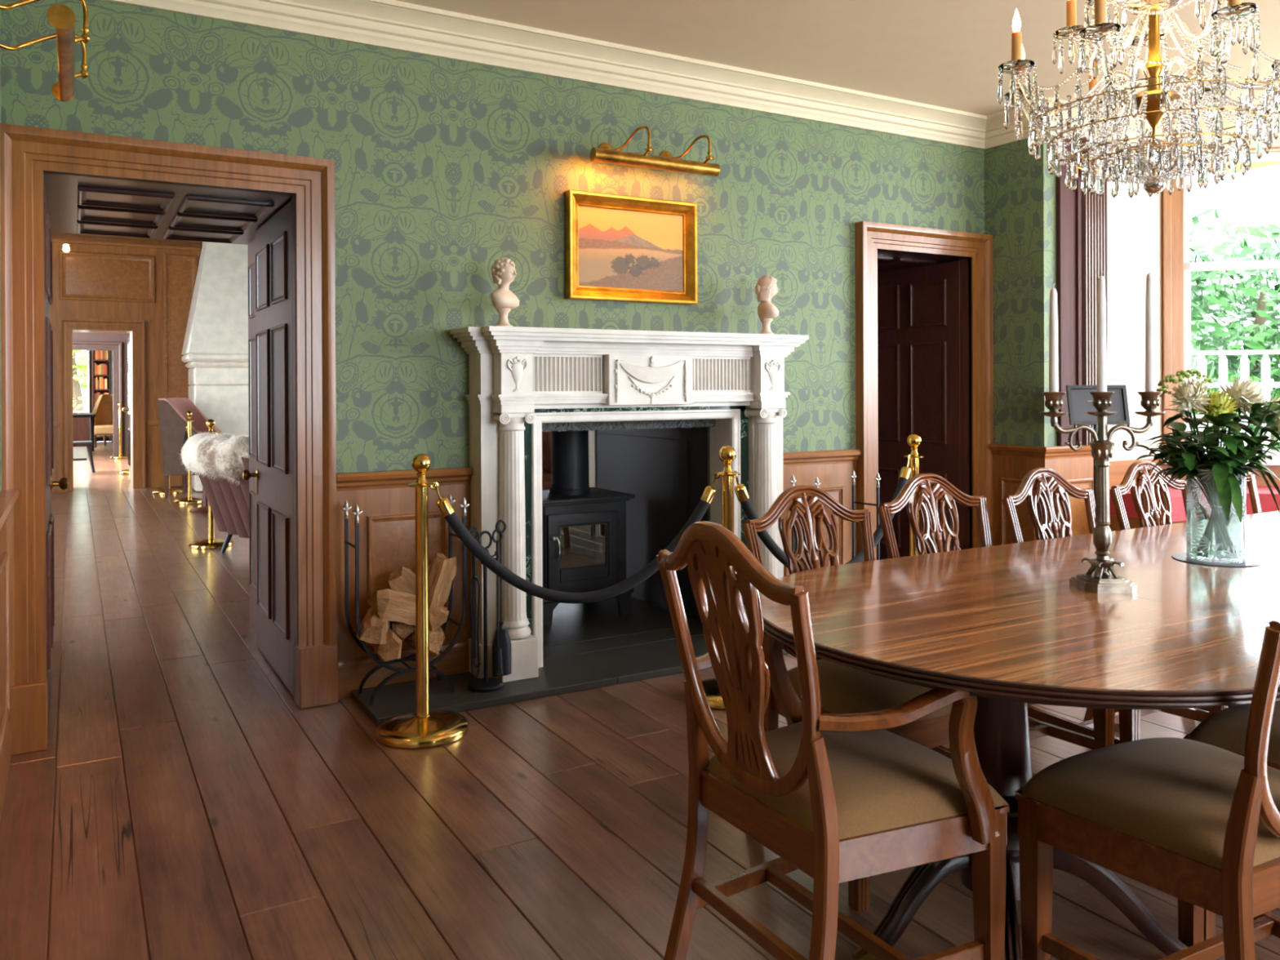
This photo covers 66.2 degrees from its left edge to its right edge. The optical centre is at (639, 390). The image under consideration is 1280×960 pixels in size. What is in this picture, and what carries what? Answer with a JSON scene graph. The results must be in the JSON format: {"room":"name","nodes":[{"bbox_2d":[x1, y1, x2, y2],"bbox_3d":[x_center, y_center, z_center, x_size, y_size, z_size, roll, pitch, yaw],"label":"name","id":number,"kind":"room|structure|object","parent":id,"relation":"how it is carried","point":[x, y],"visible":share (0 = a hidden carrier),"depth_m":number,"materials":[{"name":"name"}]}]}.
{"room":"historic interior","nodes":[
{"label":"historic interior","id":0,"kind":"room"},
{"bbox_2d":[0,0,2,493],"bbox_3d":[-2.122,-0.166,1.864,1.390,2.840,2.750,0,0,-30],"label":"wall","id":1,"kind":"structure","parent":0,"point":[1,458],"depth_m":3.32,"materials":[{"name":"paper"}]},
{"bbox_2d":[0,489,19,822],"bbox_3d":[-1.509,0.796,2.252,0.050,0.910,2.570,0,0,-30],"label":"trim","id":2,"kind":"structure","parent":1,"relation":"attached to","point":[8,498],"depth_m":3.06,"materials":[{"name":"brown wood"}]},
{"bbox_2d":[0,0,90,102],"bbox_3d":[-1.660,-0.983,2.702,0.256,0.183,0.706,0,0,-30],"label":"wall sconce","id":3,"kind":"object","parent":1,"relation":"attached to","point":[60,16],"visible":1,"depth_m":2.68,"materials":[{"name":"gold metal"}]},
{"bbox_2d":[72,350,111,440],"bbox_3d":[-13.653,-0.353,23.843,4.400,3.200,0.250,0,0,-30],"label":"wall","id":4,"kind":"structure","parent":0,"point":[81,425],"depth_m":23.82,"materials":[{"name":"brown wood"}]},
{"bbox_2d":[72,332,129,455],"bbox_3d":[-10.477,-0.252,18.344,4.400,3.000,0.250,0,0,-30],"label":"wall","id":5,"kind":"structure","parent":0,"point":[122,338],"depth_m":18.60,"materials":[{"name":"white paint"}]},
{"bbox_2d":[72,342,122,455],"bbox_3d":[-10.219,0.177,18.312,0.990,2.140,0.064,0,0,-30],"label":"door","id":6,"kind":"structure","parent":5,"relation":"in","point":[116,348],"depth_m":18.50,"materials":[{"name":"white wood"}]},
{"bbox_2d":[49,231,202,492],"bbox_3d":[-6.077,-0.382,12.922,8.600,3.250,0.640,0,0,-30],"label":"wall","id":7,"kind":"structure","parent":0,"point":[153,281],"depth_m":12.53,"materials":[{"name":"brown wood"}]},
{"bbox_2d":[58,317,145,492],"bbox_3d":[-6.700,0.180,12.261,0.935,2.135,0.064,0,0,-30],"label":"door","id":8,"kind":"structure","parent":7,"relation":"in","point":[67,325],"depth_m":12.22,"materials":[{"name":"brown wood"}]},
{"bbox_2d":[122,336,130,481],"bbox_3d":[-6.918,0.251,13.280,0.125,1.972,0.780,0,0,-30],"label":"door leaf","id":9,"kind":"structure","parent":7,"relation":"in","point":[124,409],"depth_m":13.26,"materials":[{"name":"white wood"}]},
{"bbox_2d":[0,0,984,521],"bbox_3d":[-0.410,-0.180,4.509,7.000,2.840,0.120,0,0,-30],"label":"wall","id":10,"kind":"structure","parent":0,"point":[446,170],"depth_m":4.24,"materials":[{"name":"paper"}]},
{"bbox_2d":[336,466,473,699],"bbox_3d":[-0.970,0.788,4.088,0.575,0.910,0.050,0,0,-30],"label":"wainscoting panel","id":11,"kind":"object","parent":10,"relation":"attached to","point":[387,525],"depth_m":4.05,"materials":[{"name":"brown wood"}]},
{"bbox_2d":[564,189,697,305],"bbox_3d":[-0.031,-0.662,4.627,0.690,0.490,0.054,0,0,-30],"label":"painting","id":12,"kind":"object","parent":10,"relation":"attached to","point":[620,248],"visible":1,"depth_m":4.63,"materials":[{"name":"fabric"}]},
{"bbox_2d":[589,125,719,177],"bbox_3d":[0.056,-1.113,4.581,0.666,0.183,0.221,0,0,-30],"label":"picture light","id":13,"kind":"object","parent":10,"relation":"attached to","point":[606,153],"visible":1,"depth_m":4.53,"materials":[{"name":"gold metal"}]},
{"bbox_2d":[103,0,1279,155],"bbox_3d":[1.678,-1.503,4.058,7.400,0.150,2.750,0,0,-30],"label":"trim","id":14,"kind":"structure","parent":10,"relation":"attached to","point":[393,24],"depth_m":4.50,"materials":[{"name":"paint"}]},
{"bbox_2d":[782,448,861,576],"bbox_3d":[0.924,0.777,5.181,0.607,0.910,0.050,0,0,-30],"label":"wainscoting","id":15,"kind":"structure","parent":10,"relation":"attached to","point":[833,468],"depth_m":5.25,"materials":[{"name":"brown wood"}]},
{"bbox_2d":[0,440,1279,959],"bbox_3d":[-4.989,1.278,13.055,10.800,0.080,32.400,0,0,-30],"label":"floor","id":16,"kind":"structure","parent":0,"point":[181,802],"depth_m":2.87,"materials":[{"name":"brown wood"}]},
{"bbox_2d":[73,440,95,472],"bbox_3d":[-8.658,1.016,14.862,0.717,0.473,0.400,0,0,-30],"label":"piano bench","id":17,"kind":"object","parent":16,"relation":"on","point":[88,444],"visible":0.47,"depth_m":14.85,"materials":[{"name":"black paint"}]},
{"bbox_2d":[92,350,111,441],"bbox_3d":[-13.056,-0.005,23.812,0.380,2.500,0.300,0,0,-30],"label":"bookcase","id":18,"kind":"object","parent":16,"relation":"on","point":[99,438],"visible":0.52,"depth_m":23.85,"materials":[{"name":"brown wood"}]},
{"bbox_2d":[91,394,112,447],"bbox_3d":[-11.611,0.669,21.744,0.823,1.150,0.838,0,0,-10],"label":"armchair","id":19,"kind":"object","parent":16,"relation":"on","point":[103,408],"visible":0.41,"depth_m":21.77,"materials":[{"name":"beige fabric"}]},
{"bbox_2d":[173,410,202,504],"bbox_3d":[-4.981,0.736,10.865,0.330,1.014,0.330,0,0,-30],"label":"post","id":20,"kind":"object","parent":16,"relation":"on","point":[189,500],"visible":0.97,"depth_m":10.84,"materials":[{"name":"gold metal"}]},
{"bbox_2d":[157,397,222,498],"bbox_3d":[-5.264,0.668,11.550,0.670,1.150,0.659,0,0,-2],"label":"armchair","id":21,"kind":"object","parent":16,"relation":"on","point":[172,416],"visible":0.62,"depth_m":11.24,"materials":[{"name":"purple fabric"}]},
{"bbox_2d":[188,418,233,549],"bbox_3d":[-3.424,0.737,7.838,0.330,1.014,0.330,0,0,-30],"label":"post","id":22,"kind":"object","parent":16,"relation":"on","point":[211,543],"visible":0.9,"depth_m":7.81,"materials":[{"name":"gold metal"}]},
{"bbox_2d":[181,241,248,491],"bbox_3d":[-4.508,-0.389,13.003,2.760,3.250,0.970,0,0,-30],"label":"chimney breast","id":23,"kind":"object","parent":16,"relation":"on","point":[215,351],"visible":0.3,"depth_m":12.23,"materials":[{"name":"white stone"}]},
{"bbox_2d":[181,241,248,355],"bbox_3d":[-4.516,-1.239,13.010,2.760,1.550,0.950,0,0,-30],"label":"hood","id":24,"kind":"object","parent":23,"relation":"attached to","point":[217,324],"depth_m":12.28,"materials":[{"name":"stone"}]},
{"bbox_2d":[198,457,248,552],"bbox_3d":[-2.385,0.845,7.106,1.110,0.806,1.930,0,0,-42],"label":"armchair","id":25,"kind":"object","parent":16,"relation":"on","point":[228,503],"visible":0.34,"depth_m":7.14,"materials":[{"name":"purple fabric"}]},
{"bbox_2d":[177,431,248,484],"bbox_3d":[-3.018,0.487,7.137,0.413,0.381,1.214,0,0,-42],"label":"fur throw","id":26,"kind":"object","parent":25,"relation":"on","point":[215,455],"visible":0.76,"depth_m":6.96,"materials":[{"name":"white fur"}]},
{"bbox_2d":[375,453,468,748],"bbox_3d":[-0.791,0.737,3.567,0.330,1.014,0.330,0,0,-30],"label":"post","id":27,"kind":"object","parent":16,"relation":"on","point":[424,727],"visible":1,"depth_m":3.54,"materials":[{"name":"gold metal"}]},
{"bbox_2d":[430,471,720,604],"bbox_3d":[-0.219,0.574,3.765,1.151,0.487,0.048,0,0,-19],"label":"rope","id":28,"kind":"object","parent":27,"relation":"hanging from","point":[443,504],"visible":0.9,"depth_m":3.71,"materials":[{"name":"black fabric"}]},
{"bbox_2d":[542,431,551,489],"bbox_3d":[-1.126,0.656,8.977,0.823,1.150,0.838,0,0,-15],"label":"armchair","id":29,"kind":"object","parent":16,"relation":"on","point":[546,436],"visible":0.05,"depth_m":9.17,"materials":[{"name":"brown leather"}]},
{"bbox_2d":[351,596,787,726],"bbox_3d":[-0.316,1.223,5.148,2.652,0.030,1.968,0,0,-30],"label":"hearth","id":30,"kind":"object","parent":16,"relation":"on","point":[589,645],"visible":0.41,"depth_m":4.38,"materials":[{"name":"stone"}]},
{"bbox_2d":[341,493,469,705],"bbox_3d":[-0.939,0.823,3.944,0.473,0.783,0.189,0,0,-30],"label":"rack","id":31,"kind":"object","parent":30,"relation":"on","point":[363,646],"visible":0.84,"depth_m":3.91,"materials":[{"name":"black metal"}]},
{"bbox_2d":[356,607,390,644],"bbox_3d":[-1.048,0.919,3.868,0.125,0.130,0.233,0,0,-11],"label":"log","id":32,"kind":"object","parent":31,"relation":"in","point":[374,628],"visible":0.79,"depth_m":3.78,"materials":[{"name":"brown wood"}]},
{"bbox_2d":[371,624,402,662],"bbox_3d":[-1.007,1.005,3.901,0.112,0.126,0.221,0,0,-18],"label":"log","id":33,"kind":"object","parent":31,"relation":"in","point":[391,651],"visible":0.68,"depth_m":3.82,"materials":[{"name":"brown wood"}]},
{"bbox_2d":[388,566,415,595],"bbox_3d":[-0.925,0.819,4.005,0.095,0.228,0.243,0,0,44],"label":"log","id":34,"kind":"object","parent":31,"relation":"in","point":[402,580],"visible":0.42,"depth_m":3.94,"materials":[{"name":"brown wood"}]},
{"bbox_2d":[390,621,415,640],"bbox_3d":[-0.969,0.957,3.991,0.097,0.105,0.174,0,0,-24],"label":"log","id":35,"kind":"object","parent":31,"relation":"in","point":[402,629],"visible":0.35,"depth_m":3.91,"materials":[{"name":"wood"}]},
{"bbox_2d":[404,625,444,657],"bbox_3d":[-0.876,1.016,3.973,0.120,0.133,0.214,0,0,-38],"label":"log","id":36,"kind":"object","parent":31,"relation":"in","point":[437,637],"visible":0.41,"depth_m":3.90,"materials":[{"name":"brown wood"}]},
{"bbox_2d":[367,588,415,625],"bbox_3d":[-0.945,0.861,3.914,0.275,0.165,0.105,0,0,-41],"label":"log","id":37,"kind":"object","parent":36,"relation":"on","point":[391,605],"visible":0.69,"depth_m":3.85,"materials":[{"name":"brown wood"}]},
{"bbox_2d":[428,606,448,631],"bbox_3d":[-0.827,0.924,4.001,0.093,0.114,0.218,0,0,-14],"label":"log","id":38,"kind":"object","parent":31,"relation":"in","point":[438,615],"visible":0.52,"depth_m":3.91,"materials":[{"name":"wood"}]},
{"bbox_2d":[428,552,456,609],"bbox_3d":[-0.830,0.782,3.993,0.098,0.228,0.154,0,0,37],"label":"log","id":39,"kind":"object","parent":31,"relation":"in","point":[442,570],"visible":0.72,"depth_m":3.97,"materials":[{"name":"brown wood"}]},
{"bbox_2d":[467,520,511,692],"bbox_3d":[-0.630,0.872,4.008,0.164,0.681,0.156,0,0,20],"label":"fireplace tool set","id":40,"kind":"object","parent":30,"relation":"on","point":[501,645],"visible":0.8,"depth_m":4.00,"materials":[{"name":"black metal"}]},
{"bbox_2d":[542,430,635,626],"bbox_3d":[-0.376,0.623,5.337,0.560,1.170,0.520,0,0,-30],"label":"wood stove","id":41,"kind":"object","parent":30,"relation":"on","point":[584,526],"visible":0.81,"depth_m":5.19,"materials":[{"name":"black paint"}]},
{"bbox_2d":[449,325,808,682],"bbox_3d":[0.013,0.472,4.552,1.770,1.472,0.390,0,0,-30],"label":"mantelpiece","id":42,"kind":"object","parent":30,"relation":"on","point":[522,379],"visible":0.88,"depth_m":4.31,"materials":[{"name":"white stone"}]},
{"bbox_2d":[490,257,519,326],"bbox_3d":[-0.564,-0.407,4.102,0.114,0.293,0.179,0,0,20],"label":"bust","id":43,"kind":"object","parent":42,"relation":"on","point":[504,273],"visible":0.99,"depth_m":4.07,"materials":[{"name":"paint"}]},
{"bbox_2d":[542,418,715,431],"bbox_3d":[-0.119,0.114,4.783,1.085,0.151,0.257,0,0,-30],"label":"lintel","id":44,"kind":"object","parent":42,"relation":"attached to","point":[669,424],"visible":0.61,"depth_m":4.68,"materials":[{"name":"black stone"}]},
{"bbox_2d":[449,325,808,346],"bbox_3d":[0.030,-0.238,4.515,1.770,0.052,0.310,0,0,-30],"label":"shelf","id":45,"kind":"object","parent":42,"relation":"attached to","point":[490,335],"depth_m":4.29,"materials":[{"name":"white stone"}]},
{"bbox_2d":[755,275,778,333],"bbox_3d":[0.620,-0.414,4.790,0.116,0.294,0.175,0,0,-8],"label":"bust","id":46,"kind":"object","parent":42,"relation":"on","point":[766,288],"visible":1,"depth_m":4.76,"materials":[{"name":"stone"}]},
{"bbox_2d":[790,469,880,568],"bbox_3d":[0.998,0.812,4.999,0.473,0.783,0.189,0,0,-34],"label":"basket","id":47,"kind":"object","parent":30,"relation":"on","point":[816,483],"visible":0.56,"depth_m":5.05,"materials":[{"name":"black metal"}]},
{"bbox_2d":[701,445,740,710],"bbox_3d":[0.355,0.731,3.963,0.330,1.014,0.330,0,0,-30],"label":"post","id":48,"kind":"object","parent":16,"relation":"on","point":[727,454],"visible":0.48,"depth_m":3.94,"materials":[{"name":"gold metal"}]},
{"bbox_2d":[733,454,911,572],"bbox_3d":[0.865,0.590,4.443,1.340,0.532,0.048,0,0,-43],"label":"rope","id":49,"kind":"object","parent":48,"relation":"hanging from","point":[740,491],"visible":0.59,"depth_m":4.16,"materials":[{"name":"black fabric"}]},
{"bbox_2d":[656,520,1008,959],"bbox_3d":[0.366,0.749,1.999,0.566,0.999,0.612,0,0,-30],"label":"armchair","id":50,"kind":"object","parent":16,"relation":"on","point":[839,798],"visible":0.99,"depth_m":1.86,"materials":[{"name":"brown wood"}]},
{"bbox_2d":[706,721,1008,839],"bbox_3d":[0.423,0.766,2.032,0.433,0.074,0.516,0,0,-30],"label":"seat cushion","id":51,"kind":"object","parent":50,"relation":"on","point":[887,784],"depth_m":1.87,"materials":[{"name":"beige fabric"}]},
{"bbox_2d":[742,484,952,912],"bbox_3d":[0.616,0.763,2.668,0.531,0.965,0.566,0,0,-31],"label":"dining chair","id":52,"kind":"object","parent":16,"relation":"on","point":[843,690],"visible":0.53,"depth_m":2.68,"materials":[{"name":"brown wood"}]},
{"bbox_2d":[787,658,952,722],"bbox_3d":[0.650,0.763,2.612,0.516,0.074,0.433,0,0,-31],"label":"seat cushion","id":53,"kind":"object","parent":52,"relation":"on","point":[843,690],"depth_m":2.45,"materials":[{"name":"beige fabric"}]},
{"bbox_2d":[903,433,924,555],"bbox_3d":[1.377,0.724,4.923,0.330,1.014,0.330,0,0,-30],"label":"post","id":54,"kind":"object","parent":16,"relation":"on","point":[913,440],"visible":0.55,"depth_m":4.90,"materials":[{"name":"gold metal"}]},
{"bbox_2d":[876,473,1115,759],"bbox_3d":[1.082,0.760,3.035,0.531,0.965,0.565,0,0,-29],"label":"dining chair","id":55,"kind":"object","parent":16,"relation":"on","point":[931,491],"visible":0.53,"depth_m":3.20,"materials":[{"name":"brown wood"}]},
{"bbox_2d":[758,511,1279,959],"bbox_3d":[2.073,0.858,2.918,4.010,0.750,1.260,0,0,-30],"label":"dining table","id":56,"kind":"object","parent":16,"relation":"on","point":[1004,625],"visible":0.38,"depth_m":2.11,"materials":[{"name":"brown wood"}]},
{"bbox_2d":[1039,391,1165,593],"bbox_3d":[1.141,0.246,2.426,0.306,0.485,0.128,0,0,0],"label":"candelabra","id":57,"kind":"object","parent":56,"relation":"on","point":[1104,580],"visible":1,"depth_m":2.41,"materials":[{"name":"silver metal"}]},
{"bbox_2d":[1048,283,1058,391],"bbox_3d":[1.021,-0.128,2.425,0.022,0.273,0.022,0,0,-30],"label":"taper candle","id":58,"kind":"object","parent":57,"relation":"on","point":[1053,313],"visible":0.96,"depth_m":2.42,"materials":[{"name":"white wax"}]},
{"bbox_2d":[1097,271,1106,391],"bbox_3d":[1.140,-0.143,2.425,0.022,0.303,0.022,0,0,-30],"label":"taper candle","id":59,"kind":"object","parent":57,"relation":"on","point":[1101,300],"visible":0.95,"depth_m":2.42,"materials":[{"name":"white wax"}]},
{"bbox_2d":[1086,391,1117,416],"bbox_3d":[1.141,0.046,2.425,0.068,0.086,0.068,0,0,0],"label":"cup","id":60,"kind":"object","parent":57,"relation":"on","point":[1101,400],"depth_m":2.41,"materials":[{"name":"silver metal"}]},
{"bbox_2d":[1145,268,1155,391],"bbox_3d":[1.259,-0.146,2.425,0.022,0.309,0.022,0,0,-30],"label":"taper candle","id":61,"kind":"object","parent":57,"relation":"on","point":[1149,297],"visible":0.96,"depth_m":2.42,"materials":[{"name":"white wax"}]},
{"bbox_2d":[1171,552,1262,566],"bbox_3d":[1.648,0.484,2.811,0.224,0.003,0.224,0,0,-30],"label":"coaster","id":62,"kind":"object","parent":56,"relation":"on","point":[1250,562],"visible":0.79,"depth_m":2.76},
{"bbox_2d":[1186,468,1246,563],"bbox_3d":[1.647,0.351,2.810,0.148,0.262,0.148,0,0,-30],"label":"glass vase","id":63,"kind":"object","parent":62,"relation":"on","point":[1214,557],"visible":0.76,"depth_m":2.79,"materials":[{"name":"glass"}]},
{"bbox_2d":[1155,369,1213,479],"bbox_3d":[1.575,0.203,2.822,0.148,0.525,0.161,0,0,-30],"label":"hydrangea","id":64,"kind":"object","parent":63,"relation":"in","point":[1170,378],"visible":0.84,"depth_m":2.82,"materials":[{"name":"green plant"}]},
{"bbox_2d":[1168,377,1223,551],"bbox_3d":[1.575,0.213,2.791,0.114,0.504,0.193,0,0,41],"label":"chrysanthemum","id":65,"kind":"object","parent":63,"relation":"in","point":[1190,396],"visible":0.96,"depth_m":2.75,"materials":[{"name":"white plant"}]},
{"bbox_2d":[1128,400,1279,555],"bbox_3d":[1.644,0.248,2.800,0.395,0.436,0.379,0,0,-30],"label":"foliage","id":66,"kind":"object","parent":63,"relation":"in","point":[1226,472],"visible":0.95,"depth_m":2.75,"materials":[{"name":"green plant"}]},
{"bbox_2d":[1195,388,1240,552],"bbox_3d":[1.619,0.229,2.755,0.115,0.472,0.117,0,0,-30],"label":"chrysanthemum","id":67,"kind":"object","parent":63,"relation":"in","point":[1220,402],"visible":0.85,"depth_m":2.74,"materials":[{"name":"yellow plant"}]},
{"bbox_2d":[1207,375,1270,549],"bbox_3d":[1.723,0.210,2.821,0.151,0.508,0.149,0,0,-30],"label":"chrysanthemum","id":68,"kind":"object","parent":63,"relation":"in","point":[1249,390],"visible":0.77,"depth_m":2.79,"materials":[{"name":"white plant"}]},
{"bbox_2d":[1066,385,1129,504],"bbox_3d":[2.414,0.599,5.205,0.310,1.253,0.260,0,0,0],"label":"sign stand","id":69,"kind":"object","parent":16,"relation":"on","point":[1079,398],"visible":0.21,"depth_m":5.18,"materials":[{"name":"black metal"}]},
{"bbox_2d":[1001,467,1228,744],"bbox_3d":[1.560,0.757,3.253,0.531,0.965,0.566,0,0,-31],"label":"dining chair","id":70,"kind":"object","parent":16,"relation":"on","point":[1049,487],"visible":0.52,"depth_m":3.40,"materials":[{"name":"brown wood"}]},
{"bbox_2d":[1015,620,1279,959],"bbox_3d":[1.093,0.763,1.852,0.531,0.965,0.566,0,0,-27],"label":"dining chair","id":71,"kind":"object","parent":16,"relation":"on","point":[1197,824],"visible":1,"depth_m":1.79,"materials":[{"name":"brown wood"}]},
{"bbox_2d":[1016,737,1279,869],"bbox_3d":[1.063,0.763,1.911,0.516,0.074,0.433,0,0,-27],"label":"seat cushion","id":72,"kind":"object","parent":71,"relation":"on","point":[1171,798],"depth_m":1.83,"materials":[{"name":"beige fabric"}]},
{"bbox_2d":[1109,460,1234,724],"bbox_3d":[2.068,0.754,3.547,0.531,0.965,0.566,0,0,-30],"label":"dining chair","id":73,"kind":"object","parent":16,"relation":"on","point":[1143,485],"visible":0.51,"depth_m":3.73,"materials":[{"name":"brown wood"}]},
{"bbox_2d":[1108,485,1279,531],"bbox_3d":[4.442,0.899,5.239,3.599,0.635,1.249,0,0,29],"label":"window seat","id":74,"kind":"object","parent":16,"relation":"on","point":[1267,503],"visible":0.18,"depth_m":5.56,"materials":[{"name":"red fabric"}]},
{"bbox_2d":[1191,471,1261,520],"bbox_3d":[2.525,0.752,3.851,0.531,0.965,0.566,0,0,-32],"label":"dining chair","id":75,"kind":"object","parent":16,"relation":"on","point":[1251,480],"visible":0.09,"depth_m":4.13,"materials":[{"name":"brown wood"}]},
{"bbox_2d":[1183,701,1279,940],"bbox_3d":[1.594,0.760,2.153,0.531,0.965,0.566,0,0,-28],"label":"dining chair","id":76,"kind":"object","parent":16,"relation":"on","point":[1225,729],"visible":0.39,"depth_m":2.21,"materials":[{"name":"brown wood"}]},
{"bbox_2d":[1184,701,1279,764],"bbox_3d":[1.563,0.760,2.211,0.516,0.074,0.433,0,0,-28],"label":"seat cushion","id":77,"kind":"object","parent":76,"relation":"on","point":[1225,729],"depth_m":2.21,"materials":[{"name":"beige fabric"}]},
{"bbox_2d":[395,0,1279,173],"bbox_3d":[1.984,-1.624,2.196,9.150,0.100,6.520,0,0,-30],"label":"ceiling","id":78,"kind":"structure","parent":0,"point":[948,54],"depth_m":4.37,"materials":[{"name":"paint"}]},
{"bbox_2d":[997,0,1279,198],"bbox_3d":[1.295,-1.035,2.480,0.755,1.075,0.749,0,0,-30],"label":"chandelier","id":79,"kind":"object","parent":78,"relation":"hanging from","point":[1152,97],"visible":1,"depth_m":2.42,"materials":[{"name":"glass"}]},
{"bbox_2d":[1010,8,1022,68],"bbox_3d":[0.954,-0.894,2.488,0.034,0.148,0.033,0,0,-30],"label":"candle","id":80,"kind":"object","parent":79,"relation":"on","point":[1016,37],"depth_m":2.48,"materials":[{"name":"beige wax"}]},
{"bbox_2d":[1015,45,1026,96],"bbox_3d":[1.059,-0.895,2.730,0.034,0.148,0.033,0,0,-30],"label":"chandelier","id":81,"kind":"object","parent":79,"relation":"on","point":[1020,92],"depth_m":2.72,"materials":[{"name":"beige wax"}]},
{"bbox_2d":[1065,0,1076,35],"bbox_3d":[1.147,-1.025,2.613,0.034,0.148,0.033,0,0,-30],"label":"candle","id":82,"kind":"object","parent":79,"relation":"on","point":[1071,6],"depth_m":2.60,"materials":[{"name":"beige wax"}]},
{"bbox_2d":[1088,53,1097,99],"bbox_3d":[1.305,-0.896,2.827,0.034,0.148,0.033,0,0,-30],"label":"candle","id":83,"kind":"object","parent":79,"relation":"on","point":[1094,82],"depth_m":2.82,"materials":[{"name":"beige wax"}]},
{"bbox_2d":[1093,0,1107,33],"bbox_3d":[1.050,-0.893,2.242,0.034,0.148,0.033,0,0,-30],"label":"candle","id":84,"kind":"object","parent":79,"relation":"on","point":[1100,5],"depth_m":2.23,"materials":[{"name":"beige wax"}]},
{"bbox_2d":[1226,0,1242,15],"bbox_3d":[1.293,-0.894,2.137,0.034,0.148,0.033,0,0,-30],"label":"candle","id":85,"kind":"object","parent":79,"relation":"on","point":[1238,7],"depth_m":2.13,"materials":[{"name":"beige wax"}]},
{"bbox_2d":[984,135,1057,446],"bbox_3d":[2.342,-0.196,5.859,0.483,2.840,0.533,0,0,-30],"label":"wall","id":86,"kind":"structure","parent":0,"point":[1020,190],"depth_m":5.64,"materials":[{"name":"paper"}]},
{"bbox_2d":[1055,136,1081,446],"bbox_3d":[2.438,-0.560,5.581,0.170,1.750,0.045,0,0,-30],"label":"trim","id":87,"kind":"structure","parent":86,"relation":"attached to","point":[1068,212],"depth_m":5.57,"materials":[{"name":"brown wood"}]},
{"bbox_2d":[1106,147,1163,488],"bbox_3d":[2.929,-0.199,5.984,0.660,2.840,0.125,0,0,-30],"label":"wall","id":88,"kind":"structure","parent":0,"point":[1135,224],"depth_m":5.94,"materials":[{"name":"beige paint"}]},
{"bbox_2d":[988,443,1093,546],"bbox_3d":[2.383,0.770,5.748,0.533,0.910,0.398,0,0,-30],"label":"wainscoting","id":89,"kind":"structure","parent":88,"relation":"attached to","point":[1011,463],"depth_m":5.64,"materials":[{"name":"brown wood"}]},
{"bbox_2d":[1079,137,1116,445],"bbox_3d":[2.626,-0.560,5.646,0.270,1.748,0.090,0,0,-30],"label":"pilaster","id":90,"kind":"object","parent":89,"relation":"on","point":[1094,206],"visible":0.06,"depth_m":5.63,"materials":[{"name":"brown wood"}]},
{"bbox_2d":[1160,146,1279,486],"bbox_3d":[4.166,-0.189,5.909,1.920,2.810,0.210,0,0,15],"label":"window","id":91,"kind":"structure","parent":88,"relation":"in","point":[1177,268],"depth_m":6.06,"materials":[{"name":"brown wood"}]},
{"bbox_3d":[-0.857,-0.460,5.180,7.100,3.400,1.490,0,0,-30],"label":"wall","id":92,"kind":"structure","parent":0,"visible":0},
{"bbox_2d":[0,123,338,755],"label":"door","id":93,"kind":"structure","parent":92,"relation":"in","point":[95,184],"depth_m":3.83,"materials":[{"name":"brown wood"}]},
{"bbox_2d":[44,182,68,728],"bbox_3d":[-2.355,0.240,3.935,0.109,2.004,0.930,0,0,-30],"label":"door leaf","id":94,"kind":"structure","parent":93,"relation":"attached to","point":[63,483],"depth_m":3.63,"materials":[{"name":"brown wood"}]},
{"bbox_2d":[242,200,294,697],"bbox_3d":[-1.640,0.236,4.348,0.109,2.004,0.930,0,0,-30],"label":"door leaf","id":95,"kind":"structure","parent":93,"relation":"attached to","point":[273,474],"depth_m":4.28,"materials":[{"name":"brown wood"}]},
{"bbox_2d":[588,426,707,622],"bbox_3d":[-0.474,0.613,5.402,1.185,1.250,1.490,0,0,-30],"label":"lining","id":96,"kind":"object","parent":92,"relation":"attached to","point":[665,470],"visible":0.22,"depth_m":5.53,"materials":[{"name":"black paint"}]},
{"bbox_2d":[854,221,993,561],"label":"door","id":97,"kind":"structure","parent":92,"relation":"in","point":[878,246],"depth_m":5.77,"materials":[{"name":"brown wood"}]},
{"bbox_2d":[877,260,960,559],"bbox_3d":[1.677,0.222,6.233,0.109,1.992,0.880,0,0,-30],"label":"door leaf","id":98,"kind":"structure","parent":97,"relation":"attached to","point":[918,308],"depth_m":6.14,"materials":[{"name":"brown wood"}]},
{"label":"outside","id":99,"kind":"structure","parent":0,"visible":0},
{"bbox_2d":[72,350,87,410],"bbox_3d":[-16.569,-1.149,28.249,5.208,6.034,4.724,0,0,0],"label":"broadleaf tree","id":100,"kind":"object","parent":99,"point":[77,402],"visible":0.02,"depth_m":28.55,"materials":[{"name":"green plant"}]},
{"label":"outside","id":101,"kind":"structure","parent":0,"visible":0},
{"bbox_2d":[1191,413,1279,448],"bbox_3d":[25.616,1.637,23.450,52.200,0.120,75.000,0,0,-30],"label":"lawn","id":102,"kind":"structure","parent":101,"point":[1197,415],"depth_m":44.19,"materials":[{"name":"green plant"}]},
{"bbox_2d":[1189,206,1279,450],"bbox_3d":[11.924,-0.852,18.396,5.048,5.052,5.067,0,0,-30],"label":"foliage","id":103,"kind":"object","parent":102,"relation":"on","point":[1260,334],"visible":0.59,"depth_m":18.21,"materials":[{"name":"green plant"}]},
{"bbox_2d":[1191,240,1279,382],"bbox_3d":[13.347,-1.154,26.178,6.845,5.597,6.700,0,0,-30],"label":"broadleaf tree","id":104,"kind":"object","parent":102,"relation":"on","point":[1203,331],"visible":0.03,"depth_m":24.28,"materials":[{"name":"green plant"}]},
{"bbox_2d":[1197,354,1279,450],"bbox_3d":[6.228,0.591,12.053,7.400,2.100,0.042,0,0,4],"label":"fence","id":105,"kind":"object","parent":102,"relation":"on","point":[1265,382],"visible":0.06,"depth_m":11.97,"materials":[{"name":"white paint"}]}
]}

